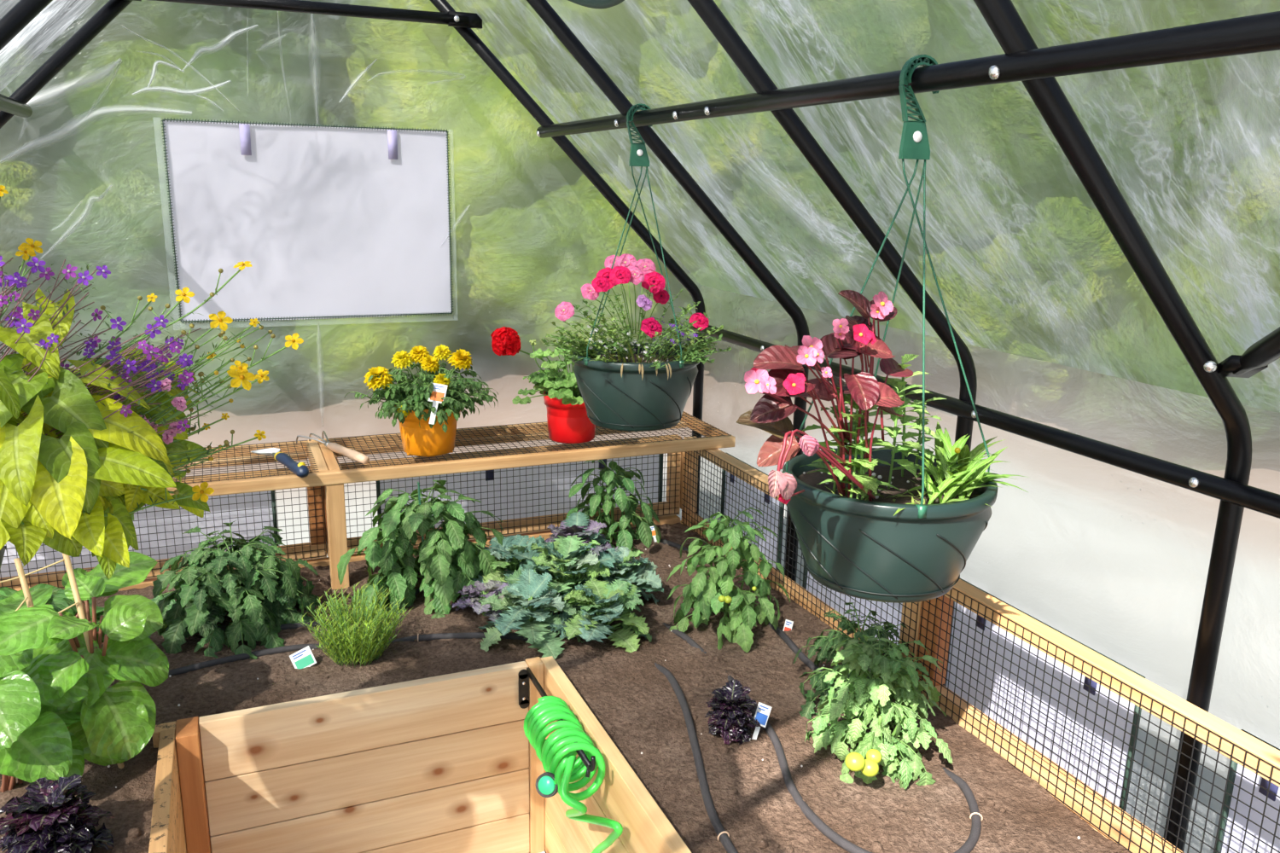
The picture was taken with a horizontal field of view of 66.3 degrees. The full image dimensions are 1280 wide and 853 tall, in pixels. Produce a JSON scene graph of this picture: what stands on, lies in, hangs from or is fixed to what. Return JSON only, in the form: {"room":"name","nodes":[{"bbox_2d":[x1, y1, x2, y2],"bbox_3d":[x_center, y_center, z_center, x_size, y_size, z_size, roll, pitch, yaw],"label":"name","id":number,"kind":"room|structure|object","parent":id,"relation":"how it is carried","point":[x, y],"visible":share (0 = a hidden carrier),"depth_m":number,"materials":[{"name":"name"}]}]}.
{"room":"greenhouse interior","nodes":[
{"label":"greenhouse interior","id":0,"kind":"room"},
{"bbox_2d":[0,0,95,92],"bbox_3d":[-0.844,-0.565,0.889,1.330,1.330,3.900,-5,15,-22],"label":"ceiling","id":1,"kind":"structure","parent":0,"point":[58,15],"depth_m":2.46,"materials":[{"name":"clear plastic"}]},
{"bbox_2d":[0,0,701,560],"bbox_3d":[-1.000,-0.417,3.034,2.660,2.645,0.023,-5,15,-22],"label":"wall","id":2,"kind":"structure","parent":0,"point":[84,176],"depth_m":2.98,"materials":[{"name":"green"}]},
{"bbox_2d":[0,490,279,579],"bbox_3d":[-1.650,0.368,2.935,1.062,0.374,0.014,-5,15,-22],"label":"window","id":3,"kind":"structure","parent":2,"relation":"in","point":[264,497],"depth_m":3.03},
{"bbox_2d":[160,117,453,323],"bbox_3d":[-0.978,-0.617,2.978,0.813,0.581,0.014,-5,15,-22],"label":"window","id":4,"kind":"structure","parent":2,"relation":"in","point":[330,222],"depth_m":2.97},
{"bbox_2d":[375,453,663,546],"bbox_3d":[-0.395,0.265,3.456,1.037,0.374,0.014,-5,15,-22],"label":"window","id":5,"kind":"structure","parent":2,"relation":"in","point":[562,493],"depth_m":3.45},
{"bbox_2d":[529,504,785,852],"bbox_3d":[-0.382,-0.420,8.687,34.000,0.001,32.000,-5,15,-22],"label":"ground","id":6,"kind":"structure","parent":0,"point":[784,504],"depth_m":4.86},
{"bbox_2d":[0,0,1279,852],"bbox_3d":[-0.277,0.042,1.383,2.636,2.568,3.665,-5,15,-22],"label":"frame","id":7,"kind":"object","parent":6,"relation":"on","point":[1022,61],"visible":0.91,"depth_m":1.79,"materials":[{"name":"black paint"}]},
{"bbox_2d":[0,185,303,579],"bbox_3d":[-0.821,-0.116,1.289,0.438,0.818,0.729,10,16,32],"label":"basket","id":8,"kind":"object","parent":7,"relation":"hanging from","point":[78,465],"visible":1,"depth_m":1.26,"materials":[{"name":"plant"}]},
{"bbox_2d":[0,545,5,569],"bbox_3d":[-0.981,0.224,1.231,0.330,0.180,0.330,-5,15,-22],"label":"pot","id":9,"kind":"object","parent":8,"relation":"on","point":[2,552],"depth_m":1.28,"materials":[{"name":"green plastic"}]},
{"bbox_2d":[0,253,209,439],"bbox_3d":[-0.801,-0.083,1.332,0.401,0.320,0.299,-5,15,-22],"label":"plant","id":10,"kind":"object","parent":8,"relation":"on","point":[120,401],"depth_m":1.29,"materials":[{"name":"purple plant"}]},
{"bbox_2d":[138,378,186,444],"bbox_3d":[-0.664,-0.020,1.352,0.071,0.094,0.008,-5,15,-22],"label":"plant","id":11,"kind":"object","parent":8,"relation":"on","point":[180,403],"depth_m":1.36,"materials":[{"name":"pink plant"}]},
{"bbox_2d":[540,103,731,431],"bbox_3d":[-0.002,-0.408,2.524,0.488,0.808,0.477,-2,14,-12],"label":"basket","id":12,"kind":"object","parent":7,"relation":"hanging from","point":[625,385],"visible":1,"depth_m":2.48,"materials":[{"name":"green plastic"}]},
{"bbox_2d":[570,342,700,431],"bbox_3d":[-0.013,-0.105,2.600,0.340,0.185,0.340,-5,15,-22],"label":"pot","id":13,"kind":"object","parent":12,"relation":"on","point":[623,392],"depth_m":2.48,"materials":[{"name":"green plastic"}]},
{"bbox_2d":[540,253,731,369],"bbox_3d":[-0.005,-0.310,2.549,0.501,0.277,0.478,-5,15,-22],"label":"plant","id":14,"kind":"object","parent":12,"relation":"on","point":[625,354],"depth_m":2.50,"materials":[{"name":"green plant"}]},
{"bbox_2d":[736,54,1029,603],"bbox_3d":[0.357,-0.145,1.524,0.583,0.829,0.369,-5,15,-22],"label":"basket","id":15,"kind":"object","parent":7,"relation":"hanging from","point":[890,523],"visible":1,"depth_m":1.50,"materials":[{"name":"green plastic"}]},
{"bbox_2d":[744,368,769,393],"bbox_3d":[0.156,-0.060,1.306,0.039,0.040,0.006,39,-6,15],"label":"flower","id":16,"kind":"object","parent":15,"relation":"on","point":[757,380],"depth_m":1.30,"materials":[{"name":"pink plant"}]},
{"bbox_2d":[760,376,776,394],"bbox_3d":[0.170,-0.055,1.302,0.030,0.030,0.005,-46,5,-33],"label":"flower","id":17,"kind":"object","parent":15,"relation":"on","point":[767,383],"depth_m":1.30,"materials":[{"name":"pink plant"}]},
{"bbox_2d":[778,494,790,504],"bbox_3d":[0.193,0.095,1.317,0.018,0.018,0.004,29,-27,-9],"label":"flower","id":18,"kind":"object","parent":15,"relation":"on","point":[784,498],"depth_m":1.31,"materials":[{"name":"pink plant"}]},
{"bbox_2d":[783,373,804,395],"bbox_3d":[0.212,-0.058,1.353,0.032,0.031,0.007,-14,-15,-13],"label":"flower","id":19,"kind":"object","parent":15,"relation":"on","point":[794,384],"depth_m":1.35,"materials":[{"name":"pink plant"}]},
{"bbox_2d":[796,372,805,381],"bbox_3d":[0.223,-0.068,1.367,0.017,0.016,0.004,-38,-2,-28],"label":"flower","id":20,"kind":"object","parent":15,"relation":"on","point":[800,376],"depth_m":1.36,"materials":[{"name":"pink plant"}]},
{"bbox_2d":[796,345,817,366],"bbox_3d":[0.232,-0.098,1.363,0.034,0.034,0.005,-33,-12,-11],"label":"flower","id":21,"kind":"object","parent":15,"relation":"on","point":[801,358],"depth_m":1.36,"materials":[{"name":"pink plant"}]},
{"bbox_2d":[802,335,822,357],"bbox_3d":[0.240,-0.111,1.374,0.040,0.040,0.006,-35,-4,-28],"label":"flower","id":22,"kind":"object","parent":15,"relation":"on","point":[811,348],"depth_m":1.37,"materials":[{"name":"pink plant"}]},
{"bbox_2d":[811,345,824,363],"bbox_3d":[0.248,-0.101,1.369,0.028,0.028,0.004,-10,-12,-42],"label":"flower","id":23,"kind":"object","parent":15,"relation":"on","point":[817,354],"depth_m":1.37,"materials":[{"name":"pink plant"}]},
{"bbox_2d":[820,366,831,378],"bbox_3d":[0.263,-0.076,1.382,0.020,0.020,0.003,-54,5,-28],"label":"flower","id":24,"kind":"object","parent":15,"relation":"on","point":[826,371],"depth_m":1.38,"materials":[{"name":"pink plant"}]},
{"bbox_2d":[834,331,845,339],"bbox_3d":[0.291,-0.134,1.424,0.020,0.020,0.003,-31,-11,-16],"label":"flower","id":25,"kind":"object","parent":15,"relation":"on","point":[837,335],"depth_m":1.42,"materials":[{"name":"pink plant"}]},
{"bbox_2d":[832,318,849,333],"bbox_3d":[0.291,-0.145,1.422,0.028,0.028,0.005,39,-10,12],"label":"flower","id":26,"kind":"object","parent":15,"relation":"on","point":[840,326],"depth_m":1.42,"materials":[{"name":"pink plant"}]},
{"bbox_2d":[852,324,872,344],"bbox_3d":[0.320,-0.132,1.413,0.034,0.032,0.007,-9,-15,-24],"label":"flower","id":27,"kind":"object","parent":15,"relation":"on","point":[862,334],"depth_m":1.41,"materials":[{"name":"pink plant"}]},
{"bbox_2d":[865,330,876,344],"bbox_3d":[0.333,-0.130,1.421,0.005,0.024,0.023,-29,26,47],"label":"flower","id":28,"kind":"object","parent":15,"relation":"on","point":[869,336],"depth_m":1.42,"materials":[{"name":"pink plant"}]},
{"bbox_2d":[870,303,884,319],"bbox_3d":[0.349,-0.169,1.441,0.028,0.028,0.004,-38,-9,-17],"label":"flower","id":29,"kind":"object","parent":15,"relation":"on","point":[875,311],"depth_m":1.44,"materials":[{"name":"pink plant"}]},
{"bbox_2d":[872,290,893,316],"bbox_3d":[0.356,-0.180,1.440,0.041,0.041,0.007,18,-28,-27],"label":"flower","id":30,"kind":"object","parent":15,"relation":"on","point":[881,307],"depth_m":1.44,"materials":[{"name":"pink plant"}]},
{"bbox_2d":[782,448,997,603],"bbox_3d":[0.408,0.164,1.640,0.344,0.176,0.344,-5,15,-22],"label":"pot","id":31,"kind":"object","parent":15,"relation":"on","point":[893,544],"depth_m":1.52,"materials":[{"name":"green plastic"}]},
{"bbox_2d":[451,0,1279,413],"bbox_3d":[0.381,-0.665,1.397,1.330,1.330,3.900,-5,15,-22],"label":"ceiling","id":32,"kind":"structure","parent":0,"point":[1025,262],"depth_m":1.77,"materials":[{"name":"clear plastic"}]},
{"bbox_2d":[567,0,624,8],"bbox_3d":[-0.240,-1.109,1.974,0.428,0.456,0.562,-5,15,-22],"label":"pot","id":33,"kind":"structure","parent":32,"relation":"attached to","point":[589,3],"depth_m":2.16,"materials":[{"name":"green plastic"}]},
{"bbox_2d":[698,285,1279,852],"bbox_3d":[0.968,0.569,1.966,0.009,1.315,3.900,-5,15,-22],"label":"wall","id":34,"kind":"structure","parent":0,"point":[1114,560],"depth_m":1.96,"materials":[{"name":"white plastic"}]},
{"bbox_2d":[720,453,784,570],"bbox_3d":[0.372,0.318,3.304,0.014,0.374,0.401,-5,15,-22],"label":"window","id":35,"kind":"structure","parent":34,"relation":"in","point":[737,485],"depth_m":3.27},
{"bbox_2d":[802,563,902,645],"bbox_3d":[0.616,0.461,2.743,0.014,0.374,0.556,-5,15,-22],"label":"window","id":36,"kind":"structure","parent":34,"relation":"in","point":[819,588],"depth_m":2.77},
{"bbox_2d":[946,578,1145,811],"bbox_3d":[0.859,0.603,2.185,0.014,0.374,0.566,-5,15,-22],"label":"window","id":37,"kind":"structure","parent":34,"relation":"in","point":[1122,712],"depth_m":2.13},
{"bbox_2d":[1215,729,1279,852],"bbox_3d":[1.182,0.791,1.444,0.015,0.374,0.706,-5,15,-22],"label":"window","id":38,"kind":"structure","parent":34,"relation":"in","point":[1247,785],"depth_m":1.72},
{"bbox_3d":[-0.090,1.383,1.113,0.787,0.018,2.630,-5,15,-22],"label":"floor","id":39,"kind":"structure","parent":0,"visible":0},
{"bbox_2d":[0,515,1130,852],"bbox_3d":[-0.425,0.947,1.786,2.480,0.512,2.890,-5,15,-22],"label":"soil","id":40,"kind":"object","parent":39,"relation":"on","point":[422,747],"visible":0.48,"depth_m":2.17,"materials":[{"name":"brown soil"}]},
{"bbox_2d":[13,558,68,728],"bbox_3d":[-1.164,0.475,1.927,0.090,0.450,0.011,5,14,15],"label":"cane","id":41,"kind":"object","parent":40,"relation":"on","point":[18,562],"visible":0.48,"depth_m":1.89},
{"bbox_2d":[15,597,28,610],"bbox_3d":[-1.213,0.371,1.873,0.083,0.078,0.003,-9,17,-36],"label":"twine","id":42,"kind":"object","parent":41,"relation":"attached to","point":[25,600],"visible":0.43,"depth_m":1.88,"materials":[{"name":"beige fabric"}]},
{"bbox_2d":[0,558,64,583],"bbox_3d":[-1.192,0.283,1.888,0.156,0.039,0.003,-6,15,-26],"label":"twine","id":43,"kind":"object","parent":41,"relation":"attached to","point":[63,560],"visible":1,"depth_m":1.90,"materials":[{"name":"beige fabric"}]},
{"bbox_2d":[0,586,88,792],"bbox_3d":[-1.187,0.529,1.866,0.223,0.338,0.452,-10,18,-38],"label":"leafy plant","id":44,"kind":"object","parent":40,"relation":"on","point":[37,742],"visible":0.84,"depth_m":1.76,"materials":[{"name":"green plant"}]},
{"bbox_2d":[0,583,104,644],"bbox_3d":[-1.371,0.489,2.165,0.507,0.268,0.330,-5,15,-22],"label":"spinach","id":45,"kind":"object","parent":40,"relation":"on","point":[58,599],"visible":0.11,"depth_m":2.21,"materials":[{"name":"green plant"}]},
{"bbox_2d":[0,773,115,852],"bbox_3d":[-0.992,0.675,1.656,0.177,0.150,0.166,-5,15,-22],"label":"plant","id":46,"kind":"object","parent":40,"relation":"on","point":[49,817],"visible":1,"depth_m":1.64,"materials":[{"name":"purple plant"}]},
{"bbox_2d":[0,552,168,766],"bbox_3d":[-1.106,0.490,1.976,0.287,0.352,0.391,-5,15,-22],"label":"leafy plant","id":47,"kind":"object","parent":40,"relation":"on","point":[117,722],"visible":0.86,"depth_m":1.91,"materials":[{"name":"green plant"}]},
{"bbox_2d":[62,553,124,768],"bbox_3d":[-1.075,0.468,1.931,0.158,0.468,0.011,11,17,36],"label":"cane","id":48,"kind":"object","parent":40,"relation":"on","point":[67,561],"visible":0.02,"depth_m":1.92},
{"bbox_2d":[58,601,78,613],"bbox_3d":[-1.162,0.375,1.885,0.150,0.052,0.003,-7,16,-30],"label":"twine","id":49,"kind":"object","parent":48,"relation":"attached to","point":[76,603],"visible":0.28,"depth_m":1.91,"materials":[{"name":"beige fabric"}]},
{"bbox_2d":[0,466,326,591],"bbox_3d":[-1.519,0.304,2.744,1.214,0.282,0.046,-5,15,-22],"label":"fence panel","id":50,"kind":"object","parent":40,"relation":"on","point":[317,548],"visible":0.44,"depth_m":2.87,"materials":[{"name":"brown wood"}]},
{"bbox_2d":[147,520,325,659],"bbox_3d":[-1.070,0.449,2.610,0.457,0.371,0.505,3,14,7],"label":"plant","id":51,"kind":"object","parent":40,"relation":"on","point":[260,594],"visible":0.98,"depth_m":2.47,"materials":[{"name":"green plant"}]},
{"bbox_2d":[168,643,329,675],"bbox_3d":[-0.965,0.569,2.386,0.433,0.033,0.041,-7,16,-29],"label":"hose","id":52,"kind":"object","parent":40,"relation":"on","point":[183,670],"visible":0.68,"depth_m":2.38,"materials":[{"name":"rubber"}]},
{"bbox_2d":[217,620,332,631],"bbox_3d":[-1.094,0.521,2.593,0.594,0.033,0.112,2,14,3],"label":"hose","id":53,"kind":"object","parent":40,"relation":"on","point":[284,626],"visible":0.15,"depth_m":2.56,"materials":[{"name":"rubber"}]},
{"bbox_2d":[289,645,316,669],"bbox_3d":[-0.808,0.565,2.351,0.061,0.065,0.035,-5,15,-22],"label":"plant tag","id":54,"kind":"object","parent":40,"relation":"on","point":[304,658],"visible":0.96,"depth_m":2.35,"materials":[{"name":"white plastic"}]},
{"bbox_2d":[294,654,314,669],"bbox_3d":[-0.805,0.566,2.352,0.045,0.033,0.012,-5,15,-22],"label":"picture","id":55,"kind":"object","parent":54,"relation":"attached to","point":[301,661],"depth_m":2.35},
{"bbox_2d":[297,580,413,668],"bbox_3d":[-0.691,0.473,2.382,0.238,0.213,0.252,9,16,30],"label":"herb plant","id":56,"kind":"object","parent":40,"relation":"on","point":[366,639],"visible":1,"depth_m":2.36,"materials":[{"name":"green plant"}]},
{"bbox_2d":[363,587,422,616],"bbox_3d":[-0.684,0.489,2.750,0.035,0.031,0.246,11,17,35],"label":"hose","id":57,"kind":"object","parent":40,"relation":"on","point":[417,590],"visible":0.14,"depth_m":2.79,"materials":[{"name":"rubber"}]},
{"bbox_2d":[337,480,504,619],"bbox_3d":[-0.624,0.377,2.786,0.485,0.426,0.477,-8,17,-33],"label":"plant","id":58,"kind":"object","parent":40,"relation":"on","point":[446,556],"visible":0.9,"depth_m":2.67,"materials":[{"name":"green plant"}]},
{"bbox_2d":[417,482,424,542],"bbox_3d":[-0.605,0.316,2.729,0.019,0.338,0.012,-5,15,-22],"label":"stake","id":59,"kind":"object","parent":40,"relation":"on","point":[418,485],"visible":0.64,"depth_m":2.69,"materials":[{"name":"green plastic"}]},
{"bbox_2d":[166,411,735,589],"bbox_3d":[-0.920,0.289,2.994,2.510,0.431,0.400,-5,15,-22],"label":"plant shelf","id":60,"kind":"object","parent":40,"relation":"on","point":[327,470],"visible":0.63,"depth_m":2.96,"materials":[{"name":"brown wood"}]},
{"bbox_2d":[250,448,309,477],"bbox_3d":[-1.027,0.091,2.803,0.341,0.043,0.068,13,18,40],"label":"trowel","id":61,"kind":"object","parent":60,"relation":"on","point":[299,469],"visible":1,"depth_m":2.75,"materials":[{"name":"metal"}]},
{"bbox_2d":[296,430,369,464],"bbox_3d":[-0.904,0.064,2.922,0.321,0.038,0.093,13,18,41],"label":"hand cultivator","id":62,"kind":"object","parent":60,"relation":"on","point":[355,456],"visible":1,"depth_m":2.89,"materials":[{"name":"brown wood"}]},
{"bbox_2d":[344,344,498,457],"bbox_3d":[-0.640,-0.080,2.944,0.421,0.322,0.424,-12,19,-43],"label":"marigolds","id":63,"kind":"object","parent":60,"relation":"on","point":[407,399],"visible":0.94,"depth_m":2.89,"materials":[{"name":"yellow plant"}]},
{"bbox_2d":[427,383,447,424],"bbox_3d":[-0.587,-0.067,2.819,0.043,0.111,0.071,5,14,14],"label":"plant tag","id":64,"kind":"object","parent":63,"relation":"in","point":[439,391],"visible":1,"depth_m":2.82,"materials":[{"name":"white plastic"}]},
{"bbox_2d":[430,391,444,401],"bbox_3d":[-0.584,-0.086,2.823,0.041,0.030,0.013,0,14,-4],"label":"picture","id":65,"kind":"object","parent":64,"relation":"attached to","point":[436,396],"depth_m":2.82},
{"bbox_2d":[490,326,595,443],"bbox_3d":[-0.222,-0.142,3.110,0.395,0.377,0.416,5,14,14],"label":"pot","id":66,"kind":"object","parent":60,"relation":"on","point":[568,421],"visible":0.77,"depth_m":3.06,"materials":[{"name":"red plastic"}]},
{"bbox_2d":[384,632,528,643],"bbox_3d":[-0.455,0.547,2.505,0.435,0.035,0.041,1,14,-2],"label":"hose","id":67,"kind":"object","parent":40,"relation":"on","point":[468,635],"visible":0.62,"depth_m":2.51,"materials":[{"name":"rubber"}]},
{"bbox_2d":[452,579,508,622],"bbox_3d":[-0.420,0.463,2.639,0.161,0.105,0.161,5,14,16],"label":"plant","id":68,"kind":"object","parent":40,"relation":"on","point":[483,590],"visible":0.73,"depth_m":2.61,"materials":[{"name":"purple plant"}]},
{"bbox_2d":[322,434,681,557],"bbox_3d":[-0.412,0.213,3.204,1.187,0.282,0.046,-5,15,-22],"label":"fence panel","id":69,"kind":"object","parent":40,"relation":"on","point":[672,507],"visible":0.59,"depth_m":3.22,"materials":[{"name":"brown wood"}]},
{"bbox_2d":[463,535,555,602],"bbox_3d":[-0.357,0.393,2.774,0.320,0.184,0.281,-5,15,-22],"label":"plant","id":70,"kind":"object","parent":40,"relation":"on","point":[510,563],"visible":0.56,"depth_m":2.74,"materials":[{"name":"green plant"}]},
{"bbox_2d":[478,568,585,659],"bbox_3d":[-0.265,0.479,2.497,0.292,0.190,0.281,-5,15,-22],"label":"plant","id":71,"kind":"object","parent":40,"relation":"on","point":[521,600],"visible":0.96,"depth_m":2.47,"materials":[{"name":"green plant"}]},
{"bbox_2d":[517,667,546,709],"bbox_3d":[-0.230,0.611,2.200,0.026,0.142,0.224,-5,15,-22],"label":"hook","id":72,"kind":"object","parent":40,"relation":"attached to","point":[525,676],"depth_m":2.30,"materials":[{"name":"black metal"}]},
{"bbox_2d":[504,535,620,616],"bbox_3d":[-0.191,0.404,2.670,0.318,0.221,0.332,10,16,31],"label":"plant","id":73,"kind":"object","parent":40,"relation":"on","point":[565,559],"visible":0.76,"depth_m":2.64,"materials":[{"name":"green plant"}]},
{"bbox_2d":[576,750,595,772],"bbox_3d":[-0.091,0.619,1.857,0.026,0.052,0.107,-5,15,-22],"label":"hook","id":74,"kind":"object","parent":40,"relation":"attached to","point":[590,766],"depth_m":1.86,"materials":[{"name":"black metal"}]},
{"bbox_2d":[523,696,622,852],"bbox_3d":[-0.148,0.800,1.991,0.126,0.401,0.380,-3,15,-18],"label":"garden hose","id":75,"kind":"object","parent":74,"relation":"hanging from","point":[557,753],"visible":0.94,"depth_m":1.94,"materials":[{"name":"green plastic"}]},
{"bbox_2d":[535,772,563,797],"bbox_3d":[-0.166,0.687,1.907,0.046,0.054,0.081,8,15,25],"label":"connector","id":76,"kind":"object","parent":75,"relation":"attached to","point":[545,786],"visible":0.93,"depth_m":1.88,"materials":[{"name":"teal plastic"}]},
{"bbox_2d":[544,511,630,569],"bbox_3d":[-0.193,0.365,2.923,0.291,0.209,0.326,-5,15,-22],"label":"plant","id":77,"kind":"object","parent":40,"relation":"on","point":[577,524],"visible":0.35,"depth_m":2.92,"materials":[{"name":"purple plant"}]},
{"bbox_2d":[558,579,651,652],"bbox_3d":[-0.101,0.482,2.521,0.244,0.153,0.240,-5,15,-22],"label":"plant","id":78,"kind":"object","parent":40,"relation":"on","point":[611,602],"visible":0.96,"depth_m":2.49,"materials":[{"name":"green plant"}]},
{"bbox_2d":[559,459,661,556],"bbox_3d":[-0.088,0.310,3.181,0.330,0.408,0.339,-5,15,-22],"label":"plant","id":79,"kind":"object","parent":40,"relation":"on","point":[628,505],"visible":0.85,"depth_m":3.13,"materials":[{"name":"green plant"}]},
{"bbox_2d":[594,546,663,603],"bbox_3d":[-0.053,0.428,2.759,0.228,0.172,0.248,-5,15,-22],"label":"plant","id":80,"kind":"object","parent":40,"relation":"on","point":[642,573],"visible":0.6,"depth_m":2.72,"materials":[{"name":"green plant"}]},
{"bbox_2d":[649,525,656,542],"bbox_3d":[0.046,0.369,3.237,0.028,0.074,0.044,-5,15,-22],"label":"plant tag","id":81,"kind":"object","parent":40,"relation":"on","point":[651,527],"visible":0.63,"depth_m":3.24,"materials":[{"name":"white plastic"}]},
{"bbox_2d":[651,537,688,552],"bbox_3d":[0.088,0.388,3.234,0.216,0.031,0.029,13,18,41],"label":"hose","id":82,"kind":"object","parent":40,"relation":"on","point":[662,541],"visible":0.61,"depth_m":3.20,"materials":[{"name":"rubber"}]},
{"bbox_2d":[662,622,706,653],"bbox_3d":[0.115,0.553,2.550,0.017,0.028,0.205,-7,16,-30],"label":"hose","id":83,"kind":"object","parent":40,"relation":"on","point":[685,637],"visible":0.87,"depth_m":2.53,"materials":[{"name":"rubber"}]},
{"bbox_2d":[654,663,738,852],"bbox_3d":[0.112,0.676,2.043,0.047,0.044,0.770,-1,14,-10],"label":"hose","id":84,"kind":"object","parent":40,"relation":"on","point":[723,837],"visible":0.99,"depth_m":1.96,"materials":[{"name":"rubber"}]},
{"bbox_2d":[666,506,790,652],"bbox_3d":[0.239,0.423,2.595,0.302,0.418,0.331,-10,17,-37],"label":"plant","id":85,"kind":"object","parent":40,"relation":"on","point":[714,594],"visible":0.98,"depth_m":2.53,"materials":[{"name":"green plant"}]},
{"bbox_2d":[704,679,761,745],"bbox_3d":[0.195,0.614,2.089,0.116,0.125,0.125,-5,15,-22],"label":"basil","id":86,"kind":"object","parent":40,"relation":"on","point":[731,717],"visible":1,"depth_m":2.06,"materials":[{"name":"purple plant"}]},
{"bbox_2d":[751,702,771,739],"bbox_3d":[0.252,0.638,2.083,0.024,0.089,0.070,10,17,33],"label":"plant tag","id":87,"kind":"object","parent":40,"relation":"on","point":[762,713],"visible":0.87,"depth_m":2.09,"materials":[{"name":"white plastic"}]},
{"bbox_2d":[755,711,767,725],"bbox_3d":[0.258,0.622,2.087,0.030,0.026,0.011,2,14,3],"label":"picture","id":88,"kind":"object","parent":87,"relation":"attached to","point":[762,717],"depth_m":2.09},
{"bbox_2d":[782,619,793,631],"bbox_3d":[0.387,0.537,2.577,0.019,0.054,0.041,9,16,28],"label":"plant tag","id":89,"kind":"object","parent":40,"relation":"on","point":[788,625],"visible":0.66,"depth_m":2.58,"materials":[{"name":"white plastic"}]},
{"bbox_2d":[680,436,921,662],"bbox_3d":[0.407,0.328,2.869,0.046,0.312,1.312,-5,15,-22],"label":"fence panel","id":90,"kind":"object","parent":40,"relation":"on","point":[910,613],"visible":0.34,"depth_m":2.90,"materials":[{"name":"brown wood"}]},
{"bbox_2d":[768,621,849,693],"bbox_3d":[0.411,0.577,2.456,0.037,0.036,0.486,-4,15,-21],"label":"hose","id":91,"kind":"object","parent":40,"relation":"on","point":[787,640],"visible":0.42,"depth_m":2.47,"materials":[{"name":"rubber"}]},
{"bbox_2d":[792,602,910,719],"bbox_3d":[0.510,0.556,2.298,0.292,0.263,0.311,2,14,3],"label":"plant","id":92,"kind":"object","parent":40,"relation":"on","point":[824,653],"visible":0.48,"depth_m":2.27,"materials":[{"name":"green plant"}]},
{"bbox_2d":[725,670,983,852],"bbox_3d":[0.401,0.676,2.060,0.355,0.036,0.771,-5,15,-22],"label":"hose","id":93,"kind":"object","parent":40,"relation":"on","point":[973,839],"visible":0.83,"depth_m":1.84,"materials":[{"name":"rubber"}]},
{"bbox_2d":[804,624,952,790],"bbox_3d":[0.482,0.591,2.013,0.328,0.324,0.322,-5,15,-22],"label":"plant","id":94,"kind":"object","parent":40,"relation":"on","point":[903,684],"visible":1,"depth_m":1.96,"materials":[{"name":"green plant"}]},
{"bbox_2d":[915,579,1279,852],"bbox_3d":[0.959,0.650,1.603,0.046,0.312,1.520,-5,15,-22],"label":"fence panel","id":95,"kind":"object","parent":40,"relation":"on","point":[1250,753],"visible":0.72,"depth_m":1.84,"materials":[{"name":"brown wood"}]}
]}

